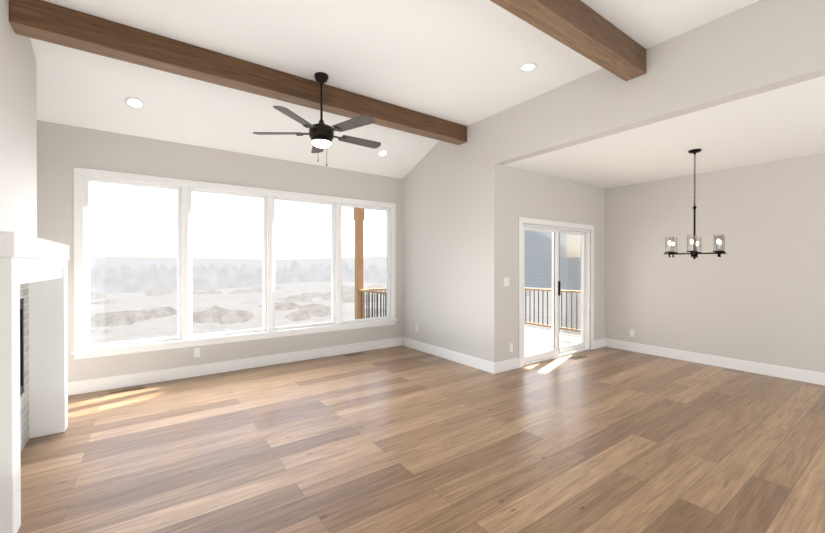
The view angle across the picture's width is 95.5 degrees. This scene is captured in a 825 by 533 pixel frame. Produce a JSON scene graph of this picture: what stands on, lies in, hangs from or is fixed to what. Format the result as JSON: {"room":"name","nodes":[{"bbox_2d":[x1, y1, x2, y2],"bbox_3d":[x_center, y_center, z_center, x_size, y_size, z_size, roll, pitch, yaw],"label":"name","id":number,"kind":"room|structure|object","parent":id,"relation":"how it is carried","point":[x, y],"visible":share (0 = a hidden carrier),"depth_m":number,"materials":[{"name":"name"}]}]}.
{"room":"living room","nodes":[
{"label":"living room","id":0,"kind":"room"},
{"bbox_2d":[0,0,36,236],"bbox_3d":[-2.821,-0.366,2.406,0.220,3.550,2.180,0,0,-36],"label":"wall","id":1,"kind":"structure","parent":0,"point":[18,162],"depth_m":2.84,"materials":[{"name":"paint"}]},
{"bbox_2d":[37,120,401,381],"bbox_3d":[-2.134,-0.379,5.300,5.008,3.550,0.150,0,0,-36],"label":"wall","id":2,"kind":"structure","parent":0,"point":[63,150],"depth_m":4.64,"materials":[{"name":"paint"}]},
{"bbox_2d":[194,348,199,357],"bbox_3d":[-2.745,1.099,4.771,0.070,0.115,0.008,0,0,-36],"label":"outlet","id":3,"kind":"object","parent":2,"relation":"attached to","point":[196,352],"visible":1,"depth_m":4.77,"materials":[{"name":"white plastic"}]},
{"bbox_2d":[68,337,399,395],"bbox_3d":[-2.085,1.324,5.239,4.708,0.145,0.020,0,0,-36],"label":"baseboard","id":4,"kind":"structure","parent":2,"relation":"attached to","point":[142,378],"depth_m":4.88,"materials":[{"name":"white wood"}]},
{"bbox_2d":[71,167,397,359],"bbox_3d":[-2.014,-0.039,5.325,4.220,2.100,0.150,0,0,-36],"label":"window unit","id":5,"kind":"structure","parent":2,"relation":"in","point":[84,348],"depth_m":4.83,"materials":[{"name":"white"}]},
{"bbox_2d":[30,0,759,178],"bbox_3d":[0.437,-1.803,1.706,4.708,0.563,8.677,0,0,-36],"label":"ceiling","id":6,"kind":"structure","parent":0,"point":[461,62],"depth_m":3.60,"materials":[{"name":"paint"}]},
{"bbox_2d":[125,97,144,108],"bbox_3d":[-2.947,-1.733,3.975,0.176,0.071,0.164,0,0,-36],"label":"recessed light","id":7,"kind":"object","parent":6,"relation":"in","point":[134,102],"visible":1,"depth_m":3.97,"materials":[{"name":"white"}]},
{"bbox_2d":[9,0,466,144],"bbox_3d":[-1.105,-1.863,4.047,4.488,0.225,0.180,0,0,-36],"label":"beam","id":8,"kind":"structure","parent":6,"relation":"attached to","point":[56,24],"depth_m":3.39,"materials":[{"name":"brown wood"}]},
{"bbox_2d":[253,72,380,165],"bbox_3d":[-0.897,-1.508,3.904,1.290,0.931,1.343,0,0,-36],"label":"fan","id":9,"kind":"object","parent":6,"relation":"hanging from","point":[321,134],"visible":1,"depth_m":3.80,"materials":[{"name":"black metal"}]},
{"bbox_2d":[377,150,388,156],"bbox_3d":[-0.455,-1.741,5.760,0.176,0.071,0.164,0,0,-36],"label":"recessed light","id":10,"kind":"object","parent":6,"relation":"in","point":[381,153],"visible":1,"depth_m":5.76,"materials":[{"name":"white"}]},
{"bbox_2d":[519,62,536,71],"bbox_3d":[1.143,-1.969,3.701,0.176,0.009,0.176,0,0,-36],"label":"recessed light","id":11,"kind":"object","parent":6,"relation":"in","point":[528,67],"visible":1,"depth_m":3.70,"materials":[{"name":"white plastic"}]},
{"bbox_2d":[490,0,645,80],"bbox_3d":[0.157,-1.854,2.097,4.708,0.225,0.180,0,0,-36],"label":"beam","id":12,"kind":"structure","parent":6,"relation":"attached to","point":[583,29],"depth_m":2.88,"materials":[{"name":"brown wood"}]},
{"bbox_2d":[17,331,824,532],"bbox_3d":[1.576,1.459,2.537,7.810,0.100,8.977,0,0,-36],"label":"floor","id":13,"kind":"structure","parent":0,"point":[400,439],"depth_m":2.85,"materials":[{"name":"brown wood"}]},
{"bbox_2d":[0,231,68,532],"bbox_3d":[-2.632,0.614,2.546,0.240,1.590,1.716,0,0,-36],"label":"fireplace mantel","id":14,"kind":"object","parent":13,"relation":"on","point":[33,272],"visible":1,"depth_m":2.81,"materials":[{"name":"white painted wood"}]},
{"bbox_2d":[20,298,23,394],"bbox_3d":[-2.808,0.619,2.419,0.210,0.734,1.114,0,0,-36],"label":"firebox","id":15,"kind":"object","parent":14,"relation":"in","point":[21,353],"visible":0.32,"depth_m":2.91,"materials":[{"name":"black metal"}]},
{"bbox_2d":[109,385,144,392],"bbox_3d":[-3.250,1.397,4.266,0.320,0.008,0.110,0,0,-36],"label":"floor vent","id":16,"kind":"object","parent":13,"relation":"in","point":[126,389],"visible":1,"depth_m":4.25,"materials":[{"name":"brown metal"}]},
{"bbox_2d":[345,352,364,355],"bbox_3d":[-0.917,1.389,5.938,0.320,0.008,0.110,0,0,-36],"label":"floor vent","id":17,"kind":"object","parent":13,"relation":"in","point":[352,354],"visible":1,"depth_m":5.90,"materials":[{"name":"brown metal"}]},
{"bbox_2d":[570,355,586,359],"bbox_3d":[2.542,1.390,5.747,0.320,0.008,0.110,0,0,-36],"label":"floor vent","id":18,"kind":"object","parent":13,"relation":"in","point":[578,357],"visible":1,"depth_m":5.71,"materials":[{"name":"brown metal"}]},
{"bbox_2d":[502,165,604,360],"bbox_3d":[2.283,-0.026,5.842,2.802,2.839,0.150,0,0,-36],"label":"wall","id":19,"kind":"structure","parent":0,"point":[526,194],"depth_m":5.43,"materials":[{"name":"paint"}]},
{"bbox_2d":[503,278,508,285],"bbox_3d":[1.258,0.207,5.009,0.115,0.115,0.010,0,0,-36],"label":"light switch","id":20,"kind":"object","parent":19,"relation":"attached to","point":[505,281],"visible":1,"depth_m":5.00,"materials":[{"name":"white plastic"}]},
{"bbox_2d":[496,358,518,373],"bbox_3d":[1.266,1.325,5.016,0.475,0.145,0.016,0,0,-36],"label":"baseboard","id":21,"kind":"structure","parent":19,"relation":"attached to","point":[506,365],"depth_m":5.01,"materials":[{"name":"white wood"}]},
{"bbox_2d":[509,343,512,351],"bbox_3d":[1.339,1.097,5.072,0.070,0.115,0.008,0,0,-36],"label":"outlet","id":22,"kind":"object","parent":19,"relation":"attached to","point":[510,347],"visible":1,"depth_m":5.07,"materials":[{"name":"white plastic"}]},
{"bbox_2d":[518,217,593,367],"bbox_3d":[2.252,0.354,5.717,1.940,2.080,0.017,0,0,-36],"label":"door frame","id":23,"kind":"structure","parent":19,"relation":"attached to","point":[522,220],"depth_m":5.31,"materials":[{"name":"white wood"}]},
{"bbox_2d":[523,224,589,365],"bbox_3d":[2.211,0.395,5.775,1.774,1.995,0.147,0,0,-36],"label":"door","id":24,"kind":"structure","parent":19,"relation":"in","point":[576,335],"depth_m":6.01,"materials":[{"name":"white plastic"}]},
{"bbox_2d":[594,338,603,348],"bbox_3d":[3.181,1.319,6.388,0.335,0.145,0.016,0,0,-36],"label":"baseboard","id":25,"kind":"structure","parent":19,"relation":"attached to","point":[599,343],"depth_m":6.38,"materials":[{"name":"white wood"}]},
{"bbox_2d":[402,0,824,362],"bbox_3d":[2.412,-0.369,3.127,0.150,3.550,8.677,0,0,-36],"label":"wall","id":26,"kind":"structure","parent":0,"point":[759,47],"depth_m":4.46,"materials":[{"name":"paint"}]},
{"bbox_2d":[400,337,495,373],"bbox_3d":[0.453,1.322,5.724,0.022,0.145,2.113,0,0,-36],"label":"baseboard","id":27,"kind":"structure","parent":26,"relation":"attached to","point":[474,362],"depth_m":5.54,"materials":[{"name":"white wood"}]},
{"bbox_2d":[503,76,824,188],"bbox_3d":[4.172,-1.383,3.072,2.652,0.100,6.543,0,0,-36],"label":"ceiling","id":28,"kind":"structure","parent":0,"point":[786,122],"depth_m":4.07,"materials":[{"name":"paint"}]},
{"bbox_2d":[664,149,725,258],"bbox_3d":[3.252,-0.709,4.314,0.624,1.256,0.608,0,0,-36],"label":"chandelier","id":29,"kind":"object","parent":28,"relation":"hanging from","point":[694,252],"visible":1,"depth_m":4.30,"materials":[{"name":"black metal"}]},
{"bbox_2d":[605,153,824,372],"bbox_3d":[5.311,-0.017,3.894,0.150,2.839,6.543,0,0,-36],"label":"wall","id":30,"kind":"structure","parent":0,"point":[755,292],"depth_m":5.14,"materials":[{"name":"paint"}]},
{"bbox_2d":[604,338,824,385],"bbox_3d":[5.233,1.330,3.863,0.020,0.145,6.513,0,0,-36],"label":"baseboard","id":31,"kind":"structure","parent":30,"relation":"attached to","point":[801,375],"depth_m":5.15,"materials":[{"name":"white wood"}]},
{"label":"outside","id":32,"kind":"structure","parent":0,"visible":0},
{"bbox_2d":[90,256,386,271],"bbox_3d":[-36.260,-1.039,53.978,516.050,11.434,390.000,0,0,-36],"label":"hills","id":33,"kind":"structure","parent":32,"point":[248,262],"depth_m":230.83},
{"bbox_2d":[90,273,565,343],"bbox_3d":[0.000,4.320,0.019,400.000,1.800,400.000,0,0,-36],"label":"ground","id":34,"kind":"structure","parent":32,"point":[142,325],"depth_m":34.20,"materials":[{"name":"white snow"}]},
{"bbox_2d":[90,257,386,292],"bbox_3d":[-11.157,0.545,16.613,158.785,8.600,120.000,0,0,-36],"label":"treeline","id":35,"kind":"object","parent":34,"relation":"on","point":[210,284],"depth_m":70.57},
{"bbox_2d":[90,284,533,326],"bbox_3d":[-21.293,4.120,43.900,93.627,1.968,47.011,0,0,-36],"label":"mounds","id":36,"kind":"object","parent":34,"relation":"on","point":[249,314],"depth_m":31.21,"materials":[{"name":"white snow"}]},
{"bbox_2d":[525,327,563,336],"bbox_3d":[1.364,1.570,7.827,3.572,0.250,4.117,0,0,-36],"label":"floor","id":37,"kind":"structure","parent":32,"point":[536,330],"depth_m":8.31,"materials":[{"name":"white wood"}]},
{"bbox_2d":[353,208,566,329],"bbox_3d":[1.339,0.040,7.855,3.642,2.810,4.102,0,0,-36],"label":"deck railing","id":38,"kind":"object","parent":37,"relation":"on","point":[359,272],"depth_m":8.38,"materials":[{"name":"brown wood"}]},
{"bbox_2d":[525,230,567,288],"bbox_3d":[4.741,-3.342,19.377,0.300,8.650,18.000,0,0,-36],"label":"wall","id":39,"kind":"structure","parent":32,"point":[542,248],"depth_m":17.39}
]}

